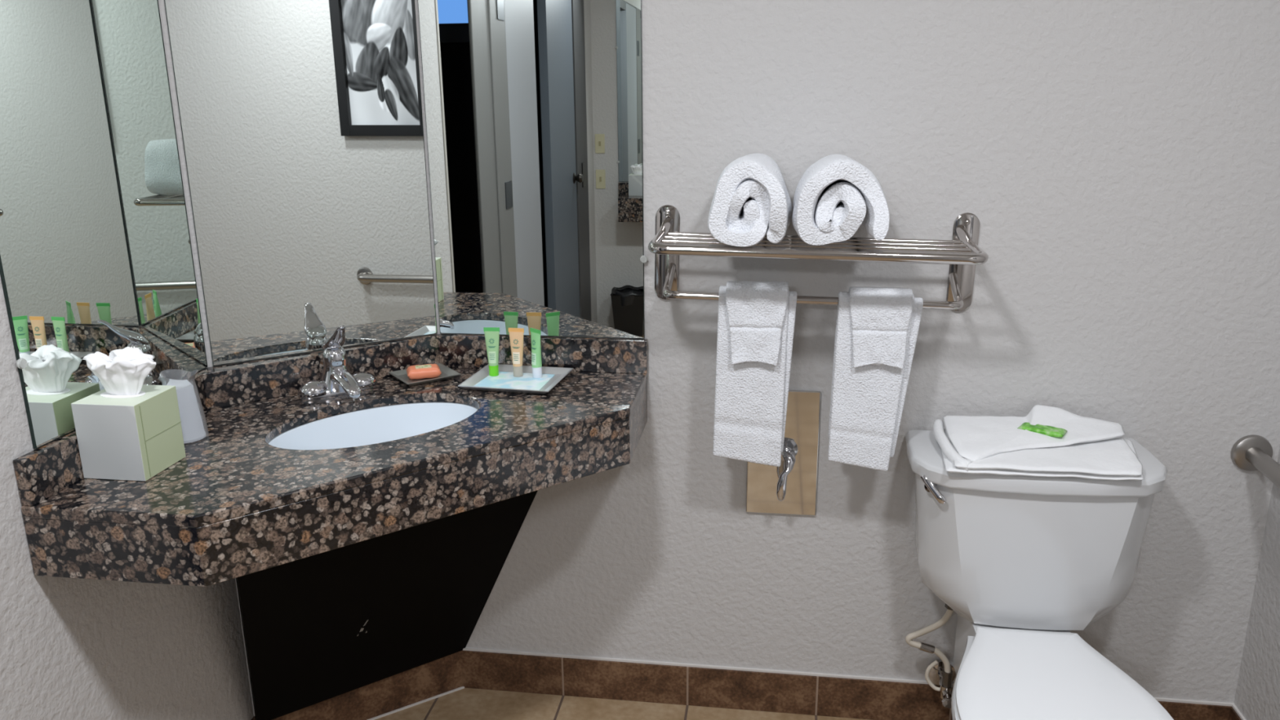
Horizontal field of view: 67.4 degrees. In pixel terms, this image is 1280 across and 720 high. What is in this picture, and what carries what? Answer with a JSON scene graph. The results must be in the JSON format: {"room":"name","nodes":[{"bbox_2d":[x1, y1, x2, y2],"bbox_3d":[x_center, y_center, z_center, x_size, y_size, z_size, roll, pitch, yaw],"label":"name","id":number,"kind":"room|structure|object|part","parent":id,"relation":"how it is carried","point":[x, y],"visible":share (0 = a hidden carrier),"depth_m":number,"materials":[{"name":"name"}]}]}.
{"room":"hotel bathroom","nodes":[
{"label":"hotel bathroom","id":0,"kind":"room"},
{"bbox_2d":[0,275,253,719],"bbox_3d":[-1.155,0.148,0.369,0.100,2.440,4.000,2,16,8],"label":"wall","id":1,"kind":"structure","parent":0,"point":[71,648],"depth_m":1.65,"materials":[{"name":"grey paint"}]},
{"bbox_2d":[0,0,207,448],"bbox_3d":[-0.914,-0.512,1.550,0.011,1.223,0.476,2,16,8],"label":"wall mirror","id":2,"kind":"object","parent":1,"relation":"attached to","point":[96,254],"visible":0.98,"depth_m":1.58,"materials":[{"name":"silver mirror"}]},
{"bbox_2d":[13,368,207,506],"bbox_3d":[-0.905,0.120,1.707,0.020,0.075,0.514,2,16,8],"label":"backsplash","id":3,"kind":"structure","parent":1,"relation":"attached to","point":[43,472],"depth_m":1.51,"materials":[{"name":"brown stone"}]},
{"bbox_2d":[158,0,438,715],"bbox_3d":[-0.674,-0.307,1.994,0.375,2.440,0.323,2,16,8],"label":"wall","id":4,"kind":"structure","parent":0,"point":[161,2],"depth_m":1.88,"materials":[{"name":"grey paint"}]},
{"bbox_2d":[164,0,437,365],"bbox_3d":[-0.672,-0.614,1.909,0.478,1.223,0.006,-10,18,-31],"label":"wall mirror","id":5,"kind":"object","parent":4,"relation":"attached to","point":[301,121],"visible":0.89,"depth_m":1.96,"materials":[{"name":"silver mirror"}]},
{"bbox_2d":[202,333,439,409],"bbox_3d":[-0.672,0.017,2.070,0.511,0.075,0.047,-12,19,-34],"label":"backsplash","id":6,"kind":"structure","parent":4,"relation":"attached to","point":[229,384],"depth_m":2.01,"materials":[{"name":"brown stone"}]},
{"bbox_2d":[253,651,462,719],"bbox_3d":[-0.660,0.818,2.302,0.495,0.106,0.010,-10,18,-31],"label":"baseboard","id":7,"kind":"structure","parent":4,"relation":"attached to","point":[442,675],"depth_m":2.33,"materials":[{"name":"brown tile"}]},
{"bbox_2d":[235,490,537,719],"bbox_3d":[-0.526,0.477,2.165,0.753,0.623,0.218,-12,19,-34],"label":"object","id":8,"kind":"object","parent":4,"relation":"attached to","point":[318,628],"visible":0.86,"depth_m":2.15,"materials":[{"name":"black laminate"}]},
{"bbox_2d":[367,686,464,719],"bbox_3d":[-0.655,0.869,2.310,0.495,0.004,0.004,-10,18,-31],"label":"trim","id":9,"kind":"structure","parent":4,"relation":"attached to","point":[461,687],"depth_m":2.37,"materials":[{"name":"white"}]},
{"bbox_2d":[374,688,870,719],"bbox_3d":[-1.085,1.368,0.647,4.550,0.060,4.100,2,16,8],"label":"floor","id":10,"kind":"structure","parent":0,"point":[465,704],"depth_m":2.34,"materials":[{"name":"beige tile"}]},
{"bbox_2d":[905,429,1173,719],"bbox_3d":[0.762,0.624,1.768,0.488,0.739,0.825,2,16,8],"label":"toilet","id":11,"kind":"object","parent":10,"relation":"on","point":[1023,563],"visible":0.95,"depth_m":1.88,"materials":[{"name":"white ceramic"}]},
{"bbox_3d":[0.584,0.256,1.905,0.020,0.048,0.058,-11,18,-32],"label":"flush lever","id":12,"kind":"part","parent":11,"relation":"part of","materials":[{"name":"silver metal"}]},
{"bbox_3d":[0.731,0.640,1.638,0.368,0.016,0.560,2,16,8],"label":"seat","id":13,"kind":"part","parent":11,"relation":"part of","materials":[{"name":"white plastic"}]},
{"bbox_3d":[0.802,0.375,2.001,0.461,0.308,0.227,2,16,8],"label":"tank","id":14,"kind":"part","parent":11,"relation":"part of","materials":[{"name":"white ceramic"}]},
{"bbox_3d":[0.799,0.210,1.948,0.488,0.039,0.250,2,16,8],"label":"tank lid","id":15,"kind":"part","parent":11,"relation":"part of","materials":[{"name":"white ceramic"}]},
{"bbox_2d":[933,404,1143,480],"bbox_3d":[0.805,0.159,1.925,0.404,0.070,0.255,2,16,8],"label":"folded towel","id":16,"kind":"object","parent":11,"relation":"on","point":[1091,448],"visible":0.96,"depth_m":1.91,"materials":[{"name":"white fabric"}]},
{"bbox_2d":[1017,422,1066,437],"bbox_3d":[0.822,0.142,1.959,0.088,0.012,0.042,11,19,35],"label":"packet","id":17,"kind":"object","parent":16,"relation":"on","point":[1051,431],"visible":1,"depth_m":1.95,"materials":[{"name":"green plastic"}]},
{"bbox_3d":[0.733,0.618,1.644,0.360,0.019,0.570,2,16,8],"label":"seat lid","id":18,"kind":"part","parent":11,"relation":"part of","materials":[{"name":"white plastic"}]},
{"bbox_2d":[415,0,1279,702],"bbox_3d":[0.254,-0.338,2.070,2.390,2.440,0.100,2,16,8],"label":"wall","id":19,"kind":"structure","parent":0,"point":[1117,162],"depth_m":2.00,"materials":[{"name":"grey paint"}]},
{"bbox_2d":[13,333,648,586],"bbox_3d":[-0.466,0.146,1.817,0.859,0.193,0.841,2,16,8],"label":"countertop","id":20,"kind":"structure","parent":19,"relation":"attached to","point":[237,504],"depth_m":1.67,"materials":[{"name":"brown stone"}]},
{"bbox_2d":[71,349,186,480],"bbox_3d":[-0.848,0.084,1.593,0.137,0.203,0.111,2,16,8],"label":"tissue box","id":21,"kind":"object","parent":20,"relation":"on","point":[131,429],"visible":1,"depth_m":1.56,"materials":[{"name":"paper"},{"name":"cardboard"}]},
{"bbox_2d":[157,368,208,444],"bbox_3d":[-0.835,0.082,1.746,0.077,0.124,0.077,2,16,8],"label":"plastic cup","id":22,"kind":"object","parent":20,"relation":"on","point":[193,418],"visible":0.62,"depth_m":1.73,"materials":[{"name":"white"}]},
{"bbox_2d":[297,325,377,399],"bbox_3d":[-0.631,-0.005,1.994,0.149,0.156,0.150,2,16,8],"label":"faucet","id":23,"kind":"object","parent":20,"relation":"on","point":[336,380],"visible":1,"depth_m":1.98,"materials":[{"name":"silver metal"}]},
{"bbox_3d":[-0.624,-0.044,1.974,0.046,0.070,0.088,-12,19,-34],"label":"lever handle","id":24,"kind":"part","parent":23,"relation":"part of","materials":[{"name":"silver metal"}]},
{"bbox_3d":[-0.636,0.059,2.022,0.162,0.018,0.056,-12,19,-35],"label":"plate","id":25,"kind":"part","parent":23,"relation":"part of","materials":[{"name":"silver metal"}]},
{"bbox_3d":[-0.605,0.046,1.972,0.042,0.042,0.108,-12,19,-34],"label":"spout","id":26,"kind":"part","parent":23,"relation":"part of","materials":[{"name":"silver metal"}]},
{"bbox_2d":[267,401,478,449],"bbox_3d":[-0.507,0.221,1.884,0.448,0.181,0.286,-10,18,-31],"label":"sink basin","id":27,"kind":"object","parent":20,"relation":"in","point":[379,424],"visible":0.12,"depth_m":1.99,"materials":[{"name":"white ceramic"}]},
{"bbox_2d":[388,363,461,386],"bbox_3d":[-0.477,0.034,2.120,0.124,0.010,0.112,-11,19,-33],"label":"tray","id":28,"kind":"object","parent":20,"relation":"on","point":[447,373],"visible":0.68,"depth_m":2.11,"materials":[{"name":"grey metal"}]},
{"bbox_2d":[406,364,441,379],"bbox_3d":[-0.476,0.025,2.110,0.072,0.022,0.054,-5,16,-16],"label":"soap bar","id":29,"kind":"object","parent":28,"relation":"on","point":[426,371],"visible":1,"depth_m":2.09,"materials":[{"name":"orange"}]},
{"bbox_2d":[457,364,573,394],"bbox_3d":[-0.266,0.042,2.079,0.200,0.012,0.176,3,16,13],"label":"tray","id":30,"kind":"object","parent":20,"relation":"on","point":[559,373],"visible":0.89,"depth_m":2.09,"materials":[{"name":"silver metal"}]},
{"bbox_2d":[473,371,554,390],"bbox_3d":[-0.270,0.045,2.078,0.148,0.001,0.122,3,16,13],"label":"card","id":31,"kind":"object","parent":30,"relation":"on","point":[504,380],"visible":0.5,"depth_m":2.07,"materials":[{"name":"white paper"}]},
{"bbox_2d":[483,327,499,376],"bbox_3d":[-0.323,-0.019,2.104,0.030,0.108,0.022,11,19,36],"label":"toiletry tube","id":32,"kind":"object","parent":31,"relation":"on","point":[491,335],"visible":1,"depth_m":2.10,"materials":[{"name":"green plastic"}]},
{"bbox_2d":[488,337,495,359],"bbox_3d":[-0.324,-0.024,2.095,0.017,0.047,0.006,2,16,8],"label":"print","id":33,"kind":"object","parent":32,"relation":"on","point":[491,341],"depth_m":2.10,"materials":[{"name":"green"}]},
{"bbox_3d":[-0.324,-0.006,2.099,0.016,0.026,0.004,1,16,4],"label":"printed panel","id":34,"kind":"part","parent":32,"relation":"part of","materials":[{"name":"green"}]},
{"bbox_2d":[508,328,524,377],"bbox_3d":[-0.269,-0.017,2.096,0.030,0.108,0.022,14,21,43],"label":"toiletry tube","id":35,"kind":"object","parent":31,"relation":"on","point":[516,335],"visible":1,"depth_m":2.09,"materials":[{"name":"beige"}]},
{"bbox_3d":[-0.270,-0.004,2.091,0.016,0.026,0.004,2,16,11],"label":"printed panel","id":36,"kind":"part","parent":35,"relation":"part of","materials":[{"name":"beige"}]},
{"bbox_2d":[513,338,519,360],"bbox_3d":[-0.270,-0.022,2.087,0.017,0.047,0.006,2,16,8],"label":"print","id":37,"kind":"object","parent":35,"relation":"on","point":[516,341],"depth_m":2.09,"materials":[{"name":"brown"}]},
{"bbox_2d":[529,327,542,377],"bbox_3d":[-0.226,-0.015,2.087,0.029,0.108,0.023,2,16,8],"label":"toiletry tube","id":38,"kind":"object","parent":31,"relation":"on","point":[536,362],"visible":1,"depth_m":2.08,"materials":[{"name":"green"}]},
{"bbox_3d":[-0.232,-0.003,2.084,0.004,0.026,0.016,-15,21,-42],"label":"printed panel","id":39,"kind":"part","parent":38,"relation":"part of","materials":[{"name":"green"}]},
{"bbox_2d":[417,0,648,338],"bbox_3d":[-0.225,-0.643,1.997,0.482,1.223,0.011,2,16,8],"label":"wall mirror","id":40,"kind":"object","parent":19,"relation":"attached to","point":[533,108],"visible":1,"depth_m":2.06,"materials":[{"name":"silver mirror"}]},
{"bbox_2d":[438,333,648,373],"bbox_3d":[-0.223,-0.015,2.167,0.484,0.075,0.020,2,16,8],"label":"backsplash","id":41,"kind":"structure","parent":19,"relation":"attached to","point":[612,355],"depth_m":2.15,"materials":[{"name":"brown stone"}]},
{"bbox_2d":[746,390,821,515],"bbox_3d":[0.316,0.218,2.123,0.159,0.297,0.078,2,16,8],"label":"valve plate","id":42,"kind":"object","parent":19,"relation":"attached to","point":[790,487],"visible":0.79,"depth_m":2.16,"materials":[{"name":"beige wood"}]},
{"bbox_3d":[0.322,0.255,2.114,0.040,0.108,0.044,2,16,8],"label":"lever handle","id":43,"kind":"part","parent":42,"relation":"part of","materials":[{"name":"silver metal"}]},
{"bbox_3d":[0.323,0.204,2.133,0.056,0.056,0.034,2,16,8],"label":"valve stem","id":44,"kind":"part","parent":42,"relation":"part of","materials":[{"name":"silver metal"}]},
{"bbox_2d":[648,204,988,311],"bbox_3d":[0.347,-0.182,1.911,0.673,0.220,0.261,2,16,8],"label":"towel rack","id":45,"kind":"object","parent":19,"relation":"attached to","point":[962,253],"visible":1,"depth_m":1.90,"materials":[{"name":"silver metal"}]},
{"bbox_3d":[0.059,-0.231,2.073,0.055,0.208,0.005,2,16,8],"label":"wall plate","id":46,"kind":"part","parent":45,"relation":"part of","materials":[{"name":"silver metal"}]},
{"bbox_2d":[707,153,791,247],"bbox_3d":[0.218,-0.317,1.873,0.160,0.165,0.262,2,16,8],"label":"rolled towel","id":47,"kind":"object","parent":45,"relation":"on","point":[751,199],"visible":1,"depth_m":1.77,"materials":[{"name":"white fabric"}]},
{"bbox_2d":[712,285,796,466],"bbox_3d":[0.238,0.034,1.999,0.165,0.381,0.058,2,16,8],"label":"hand towel","id":48,"kind":"object","parent":45,"relation":"hanging from","point":[751,397],"visible":0.73,"depth_m":1.99,"materials":[{"name":"white fabric"}]},
{"bbox_2d":[725,280,788,365],"bbox_3d":[0.239,-0.079,1.967,0.124,0.166,0.081,2,16,8],"label":"washcloth","id":49,"kind":"object","parent":48,"relation":"hanging from","point":[756,310],"visible":1,"depth_m":1.94,"materials":[{"name":"white fabric"}]},
{"bbox_3d":[0.342,-0.239,1.896,0.636,0.054,0.260,2,16,8],"label":"shelf frame","id":50,"kind":"part","parent":45,"relation":"part of","materials":[{"name":"silver metal"}]},
{"bbox_2d":[791,154,889,244],"bbox_3d":[0.383,-0.311,1.847,0.177,0.162,0.263,2,16,8],"label":"rolled towel","id":51,"kind":"object","parent":45,"relation":"on","point":[836,194],"visible":1,"depth_m":1.74,"materials":[{"name":"white fabric"}]},
{"bbox_2d":[827,291,923,471],"bbox_3d":[0.479,0.045,1.967,0.174,0.373,0.056,2,16,8],"label":"hand towel","id":52,"kind":"object","parent":45,"relation":"hanging from","point":[867,402],"visible":0.69,"depth_m":1.96,"materials":[{"name":"white fabric"}]},
{"bbox_2d":[848,286,912,368],"bbox_3d":[0.481,-0.068,1.935,0.122,0.158,0.080,2,16,8],"label":"washcloth","id":53,"kind":"object","parent":52,"relation":"hanging from","point":[880,317],"visible":0.98,"depth_m":1.90,"materials":[{"name":"white fabric"}]},
{"bbox_3d":[0.670,-0.201,1.991,0.055,0.208,0.005,2,16,8],"label":"wall plate","id":54,"kind":"part","parent":45,"relation":"part of","materials":[{"name":"silver metal"}]},
{"bbox_2d":[460,650,1232,719],"bbox_3d":[0.439,0.807,2.304,1.825,0.106,0.010,2,16,8],"label":"baseboard","id":55,"kind":"structure","parent":19,"relation":"attached to","point":[851,698],"depth_m":2.33,"materials":[{"name":"brown tile"}]},
{"bbox_2d":[462,647,1234,706],"bbox_3d":[0.438,0.753,2.291,1.825,0.005,0.006,2,16,8],"label":"trim","id":56,"kind":"structure","parent":19,"relation":"attached to","point":[1168,700],"depth_m":2.32,"materials":[{"name":"white"}]},
{"bbox_2d":[905,603,955,708],"bbox_3d":[0.662,0.640,2.157,0.130,0.285,0.120,2,16,8],"label":"water supply valve","id":57,"kind":"object","parent":19,"relation":"attached to","point":[942,673],"visible":0.94,"depth_m":2.15,"materials":[{"name":"beige"}]},
{"bbox_3d":[0.689,0.760,2.137,0.036,0.022,0.026,2,16,8],"label":"valve handle","id":58,"kind":"part","parent":57,"relation":"part of","materials":[{"name":"silver metal"}]},
{"bbox_2d":[1233,447,1279,719],"bbox_3d":[1.098,0.239,-0.043,0.100,2.440,4.000,2,16,8],"label":"wall","id":59,"kind":"structure","parent":0,"point":[1257,695],"depth_m":2.04,"materials":[{"name":"grey paint"}]},
{"bbox_2d":[1228,707,1241,719],"bbox_3d":[1.062,1.351,0.319,0.010,0.106,3.890,2,16,8],"label":"baseboard","id":60,"kind":"structure","parent":59,"relation":"attached to","point":[1233,715],"depth_m":2.15,"materials":[{"name":"brown tile"}]},
{"bbox_2d":[1231,704,1245,719],"bbox_3d":[1.063,1.297,0.306,0.006,0.005,3.894,2,16,8],"label":"trim","id":61,"kind":"structure","parent":59,"relation":"attached to","point":[1237,710],"depth_m":2.13,"materials":[{"name":"white"}]},
{"bbox_2d":[1230,435,1279,488],"bbox_3d":[1.192,0.398,1.351,0.080,0.116,1.398,1,16,7],"label":"grab bar","id":62,"kind":"object","parent":59,"relation":"attached to","point":[1250,452],"visible":1,"depth_m":1.99,"materials":[{"name":"silver metal"}]}
]}

